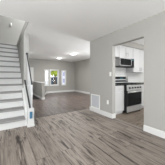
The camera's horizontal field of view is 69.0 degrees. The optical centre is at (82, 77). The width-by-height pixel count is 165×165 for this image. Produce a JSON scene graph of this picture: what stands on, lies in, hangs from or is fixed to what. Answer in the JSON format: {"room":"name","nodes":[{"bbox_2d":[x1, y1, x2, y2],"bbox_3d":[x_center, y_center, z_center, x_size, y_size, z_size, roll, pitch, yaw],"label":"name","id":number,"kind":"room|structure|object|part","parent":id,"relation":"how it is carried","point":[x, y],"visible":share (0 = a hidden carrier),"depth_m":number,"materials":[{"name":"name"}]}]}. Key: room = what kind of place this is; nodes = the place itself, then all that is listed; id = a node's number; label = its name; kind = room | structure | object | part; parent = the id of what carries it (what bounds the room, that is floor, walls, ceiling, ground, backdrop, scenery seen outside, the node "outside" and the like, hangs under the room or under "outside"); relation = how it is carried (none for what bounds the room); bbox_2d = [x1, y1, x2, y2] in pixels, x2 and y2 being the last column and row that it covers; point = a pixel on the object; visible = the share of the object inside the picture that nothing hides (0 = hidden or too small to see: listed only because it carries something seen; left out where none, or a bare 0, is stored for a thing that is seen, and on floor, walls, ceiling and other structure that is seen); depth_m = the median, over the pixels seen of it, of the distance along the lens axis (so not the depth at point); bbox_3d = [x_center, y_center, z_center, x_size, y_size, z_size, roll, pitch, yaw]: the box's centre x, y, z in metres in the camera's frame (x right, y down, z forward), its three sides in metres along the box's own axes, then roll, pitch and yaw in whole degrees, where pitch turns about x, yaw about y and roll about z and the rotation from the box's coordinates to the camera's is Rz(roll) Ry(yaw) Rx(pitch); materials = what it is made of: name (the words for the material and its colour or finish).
{"room":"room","nodes":[
{"label":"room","id":0,"kind":"room"},
{"bbox_2d":[0,15,24,44],"bbox_3d":[-3.167,-2.645,5.755,5.000,2.350,0.100,0,0,-33],"label":"wall","id":1,"kind":"structure","parent":0,"point":[9,34],"depth_m":5.58,"materials":[{"name":"grey paint"}]},
{"bbox_2d":[17,34,23,84],"bbox_3d":[-2.998,-0.050,5.579,0.130,2.460,4.980,0,0,-33],"label":"wall","id":2,"kind":"structure","parent":0,"point":[20,47],"depth_m":3.93,"materials":[{"name":"grey paint"}]},
{"bbox_2d":[16,21,28,46],"bbox_3d":[-2.179,-1.380,4.197,0.012,0.200,3.390,0,0,-33],"label":"trim","id":3,"kind":"structure","parent":2,"relation":"attached to","point":[26,22],"depth_m":3.63,"materials":[{"name":"grey paint"}]},
{"bbox_2d":[24,33,28,84],"bbox_3d":[-1.632,-0.050,3.490,0.130,2.460,0.012,0,0,-33],"label":"trim","id":4,"kind":"structure","parent":2,"relation":"attached to","point":[26,35],"depth_m":3.49,"materials":[{"name":"grey paint"}]},
{"bbox_2d":[23,85,34,127],"bbox_3d":[-1.426,0.699,3.165,0.162,0.962,0.758,0,0,-33],"label":"trim","id":5,"kind":"structure","parent":2,"relation":"attached to","point":[30,122],"depth_m":2.87,"materials":[{"name":"white paint"}]},
{"bbox_2d":[24,53,32,118],"bbox_3d":[-1.420,0.133,3.152,0.110,1.685,0.786,0,0,-33],"label":"stair railing","id":6,"kind":"object","parent":5,"relation":"on","point":[29,91],"visible":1,"depth_m":3.01,"materials":[{"name":"wood"}]},
{"bbox_3d":[-1.441,0.470,3.148,0.047,0.787,0.771,0,0,-35],"label":"rail","id":7,"kind":"part","parent":6,"relation":"part of","materials":[{"name":"metal"}]},
{"bbox_3d":[-1.408,-0.265,3.166,0.058,0.890,0.776,0,0,-33],"label":"rail","id":8,"kind":"part","parent":6,"relation":"part of","materials":[{"name":"metal"}]},
{"bbox_3d":[-1.223,0.443,2.893,0.064,0.615,0.064,0,0,-33],"label":"newel post","id":9,"kind":"part","parent":6,"relation":"part of","materials":[{"name":"paint"}]},
{"bbox_2d":[33,82,45,97],"bbox_3d":[-2.383,0.750,7.553,0.920,0.860,2.350,0,0,-33],"label":"wall","id":10,"kind":"structure","parent":0,"point":[39,89],"depth_m":6.79,"materials":[{"name":"grey paint"}]},
{"bbox_2d":[29,58,73,91],"bbox_3d":[-2.533,-0.050,8.942,4.590,2.460,0.140,0,0,-33],"label":"wall","id":11,"kind":"structure","parent":0,"point":[39,65],"depth_m":9.12,"materials":[{"name":"grey paint"}]},
{"bbox_2d":[30,67,33,82],"bbox_3d":[-3.820,0.235,8.005,1.050,1.890,0.020,0,0,-33],"label":"trim","id":12,"kind":"structure","parent":11,"relation":"attached to","point":[32,68],"depth_m":8.24,"materials":[{"name":"white paint"}]},
{"bbox_2d":[44,69,48,85],"bbox_3d":[-2.622,0.040,8.812,0.360,1.220,0.120,0,0,-33],"label":"window","id":13,"kind":"structure","parent":11,"relation":"in","point":[45,70],"depth_m":8.78,"materials":[{"name":"white paint"}]},
{"bbox_2d":[50,69,58,85],"bbox_3d":[-2.141,0.035,9.127,0.710,1.250,0.120,0,0,-33],"label":"window","id":14,"kind":"structure","parent":11,"relation":"in","point":[57,84],"depth_m":9.20,"materials":[{"name":"white paint"}]},
{"bbox_2d":[47,90,73,92],"bbox_3d":[-1.654,1.115,9.424,2.350,0.130,0.016,0,0,-33],"label":"baseboard","id":15,"kind":"structure","parent":11,"relation":"attached to","point":[62,90],"depth_m":9.33,"materials":[{"name":"white paint"}]},
{"bbox_2d":[61,70,65,85],"bbox_3d":[-1.496,0.050,9.549,0.430,1.220,0.120,0,0,-33],"label":"window","id":16,"kind":"structure","parent":11,"relation":"in","point":[61,70],"depth_m":9.52,"materials":[{"name":"white paint"}]},
{"bbox_2d":[74,59,89,91],"bbox_3d":[0.834,-0.050,7.877,0.120,2.460,5.330,0,0,-33],"label":"wall","id":17,"kind":"structure","parent":0,"point":[81,68],"depth_m":9.04,"materials":[{"name":"grey paint"}]},
{"bbox_2d":[74,90,89,93],"bbox_3d":[0.777,1.115,7.840,0.016,0.130,5.330,0,0,-33],"label":"baseboard","id":18,"kind":"structure","parent":17,"relation":"attached to","point":[74,90],"depth_m":9.01,"materials":[{"name":"white paint"}]},
{"bbox_2d":[0,91,164,164],"bbox_3d":[-0.567,1.240,3.333,9.300,0.120,11.800,0,0,-33],"label":"floor","id":19,"kind":"structure","parent":0,"point":[85,136],"depth_m":2.27,"materials":[{"name":"grey wood"}]},
{"bbox_2d":[0,43,26,130],"bbox_3d":[-2.671,-0.087,3.956,1.094,2.535,3.235,0,0,-33],"label":"staircase","id":20,"kind":"structure","parent":19,"relation":"on","point":[13,112],"depth_m":3.38,"materials":[{"name":"white paint"}]},
{"bbox_2d":[34,108,86,117],"bbox_3d":[-0.671,1.177,3.958,1.970,0.006,0.060,0,0,-33],"label":"threshold","id":21,"kind":"object","parent":19,"relation":"on","point":[85,108],"visible":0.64,"depth_m":3.88,"materials":[{"name":"grey wood"}]},
{"bbox_2d":[115,85,123,114],"bbox_3d":[0.987,0.723,3.947,0.543,0.915,0.575,0,0,-33],"label":"base cabinet","id":22,"kind":"object","parent":19,"relation":"on","point":[119,90],"visible":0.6,"depth_m":3.77,"materials":[{"name":"white paint"}]},
{"bbox_3d":[1.119,0.372,3.744,0.523,0.175,0.019,0,0,-33],"label":"drawer","id":23,"kind":"part","parent":22,"relation":"part of","materials":[{"name":"white paint"}]},
{"bbox_3d":[1.119,0.775,3.744,0.523,0.590,0.019,0,0,-33],"label":"door","id":24,"kind":"part","parent":22,"relation":"part of","materials":[{"name":"white paint"}]},
{"bbox_2d":[113,118,142,129],"bbox_3d":[1.143,1.176,3.066,0.110,0.008,0.920,0,0,-33],"label":"threshold","id":25,"kind":"object","parent":19,"relation":"on","point":[122,121],"visible":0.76,"depth_m":3.04,"materials":[{"name":"grey wood"}]},
{"bbox_2d":[115,77,141,113],"bbox_3d":[1.599,0.580,4.250,0.790,1.200,0.697,0,0,-33],"label":"range","id":26,"kind":"object","parent":19,"relation":"on","point":[132,91],"visible":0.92,"depth_m":3.99,"materials":[{"name":"silver metal"}]},
{"bbox_3d":[1.745,1.035,4.027,0.782,0.180,0.030,0,0,-33],"label":"drawer","id":27,"kind":"part","parent":26,"relation":"part of","materials":[{"name":"silver metal"}]},
{"bbox_3d":[1.746,0.690,4.025,0.782,0.490,0.035,0,0,-33],"label":"oven door","id":28,"kind":"part","parent":26,"relation":"part of","materials":[{"name":"black glass"}]},
{"bbox_3d":[1.740,0.345,4.035,0.786,0.180,0.072,0,0,-33],"label":"control panel","id":29,"kind":"part","parent":26,"relation":"part of","materials":[{"name":"silver metal"}]},
{"bbox_2d":[141,84,143,107],"bbox_3d":[2.179,0.723,4.726,0.678,0.915,0.575,0,0,-33],"label":"base cabinet","id":30,"kind":"object","parent":19,"relation":"on","point":[142,104],"visible":0.09,"depth_m":4.50,"materials":[{"name":"white paint"}]},
{"bbox_3d":[2.312,0.775,4.524,0.658,0.590,0.019,0,0,-33],"label":"door","id":31,"kind":"part","parent":30,"relation":"part of","materials":[{"name":"white paint"}]},
{"bbox_2d":[0,0,164,61],"bbox_3d":[-0.567,-1.375,3.333,9.300,0.190,11.800,0,0,-33],"label":"ceiling","id":32,"kind":"structure","parent":0,"point":[55,28],"depth_m":2.62,"materials":[{"name":"white paint"}]},
{"bbox_2d":[121,42,143,49],"bbox_3d":[2.073,-1.190,4.786,3.290,0.180,0.380,0,0,-33],"label":"soffit","id":33,"kind":"structure","parent":32,"relation":"attached to","point":[129,44],"depth_m":4.47,"materials":[{"name":"grey paint"}]},
{"bbox_2d":[90,11,164,131],"bbox_3d":[2.007,-0.050,1.773,0.120,2.460,6.170,0,0,-33],"label":"wall","id":34,"kind":"structure","parent":0,"point":[152,29],"depth_m":2.64,"materials":[{"name":"grey paint"}]},
{"bbox_2d":[91,94,99,109],"bbox_3d":[0.432,0.815,4.059,0.014,0.460,0.460,0,0,-33],"label":"air vent","id":35,"kind":"object","parent":34,"relation":"in","point":[95,99],"visible":1,"depth_m":4.05,"materials":[{"name":"white plastic"}]},
{"bbox_2d":[90,107,112,118],"bbox_3d":[0.558,1.115,3.863,0.016,0.130,1.086,0,0,-33],"label":"baseboard","id":36,"kind":"structure","parent":34,"relation":"attached to","point":[101,112],"depth_m":3.75,"materials":[{"name":"white paint"}]},
{"bbox_2d":[143,125,164,138],"bbox_3d":[2.495,1.115,0.903,0.016,0.130,4.180,0,0,-33],"label":"baseboard","id":37,"kind":"structure","parent":34,"relation":"attached to","point":[148,129],"depth_m":2.45,"materials":[{"name":"white paint"}]},
{"bbox_3d":[1.857,-0.050,5.116,3.290,2.460,0.410,0,0,-33],"label":"wall","id":38,"kind":"structure","parent":0,"visible":0},
{"bbox_2d":[115,45,118,57],"bbox_3d":[0.932,-0.890,4.036,0.549,0.420,0.365,0,0,-33],"label":"upper cabinet","id":39,"kind":"object","parent":38,"relation":"attached to","point":[117,46],"visible":0.14,"depth_m":4.02,"materials":[{"name":"white paint"}]},
{"bbox_2d":[115,57,133,67],"bbox_3d":[1.507,-0.517,4.392,0.786,0.315,0.399,0,0,-33],"label":"microwave","id":40,"kind":"object","parent":38,"relation":"attached to","point":[120,62],"visible":0.94,"depth_m":4.20,"materials":[{"name":"silver metal"}]},
{"bbox_2d":[117,45,132,58],"bbox_3d":[1.497,-0.890,4.406,0.790,0.420,0.365,0,0,-33],"label":"upper cabinet","id":41,"kind":"object","parent":38,"relation":"attached to","point":[124,52],"visible":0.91,"depth_m":4.25,"materials":[{"name":"white paint"}]},
{"bbox_3d":[1.407,-0.890,4.183,0.387,0.408,0.019,0,0,-33],"label":"door","id":42,"kind":"part","parent":41,"relation":"part of","materials":[{"name":"white paint"}]},
{"bbox_3d":[1.738,-0.890,4.399,0.387,0.408,0.019,0,0,-33],"label":"door","id":43,"kind":"part","parent":41,"relation":"part of","materials":[{"name":"white paint"}]},
{"bbox_2d":[115,67,143,82],"bbox_3d":[1.972,-0.228,4.941,3.290,0.905,0.008,0,0,-33],"label":"backsplash","id":44,"kind":"structure","parent":38,"relation":"attached to","point":[119,72],"depth_m":4.94,"materials":[{"name":"white tile"}]},
{"bbox_2d":[126,48,143,72],"bbox_3d":[2.203,-0.645,4.867,0.884,0.910,0.365,0,0,-33],"label":"upper cabinet","id":45,"kind":"object","parent":38,"relation":"attached to","point":[138,55],"visible":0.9,"depth_m":4.69,"materials":[{"name":"white paint"}]},
{"bbox_3d":[2.093,-0.645,4.632,0.434,0.898,0.019,0,0,-33],"label":"door","id":46,"kind":"part","parent":45,"relation":"part of","materials":[{"name":"white paint"}]},
{"bbox_3d":[2.463,-0.645,4.874,0.434,0.898,0.019,0,0,-33],"label":"door","id":47,"kind":"part","parent":45,"relation":"part of","materials":[{"name":"white paint"}]},
{"label":"outside","id":48,"kind":"structure","parent":0,"visible":0},
{"bbox_3d":[-10.501,1.880,34.321,60.000,0.400,51.060,0,0,-33],"label":"ground","id":49,"kind":"structure","parent":48,"visible":0},
{"bbox_2d":[51,71,56,83],"bbox_3d":[-3.493,0.237,15.152,1.334,2.886,1.386,0,0,-33],"label":"tree","id":50,"kind":"object","parent":49,"relation":"on","point":[53,73],"visible":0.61,"depth_m":14.81,"materials":[{"name":"green plant"}]},
{"bbox_3d":[-3.493,-0.611,15.152,1.334,1.190,1.386,0,0,-33],"label":"crown","id":51,"kind":"part","parent":50,"relation":"part of","materials":[{"name":"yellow plant"}]},
{"bbox_2d":[51,77,56,84],"bbox_3d":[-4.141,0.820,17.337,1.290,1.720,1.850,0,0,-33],"label":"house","id":52,"kind":"structure","parent":49,"relation":"on","point":[52,78],"depth_m":16.51,"materials":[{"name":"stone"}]},
{"bbox_2d":[62,71,64,83],"bbox_3d":[-3.138,-1.470,26.626,5.700,6.300,4.600,0,0,-33],"label":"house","id":53,"kind":"structure","parent":49,"relation":"on","point":[63,72],"depth_m":23.76,"materials":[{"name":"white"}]}
]}

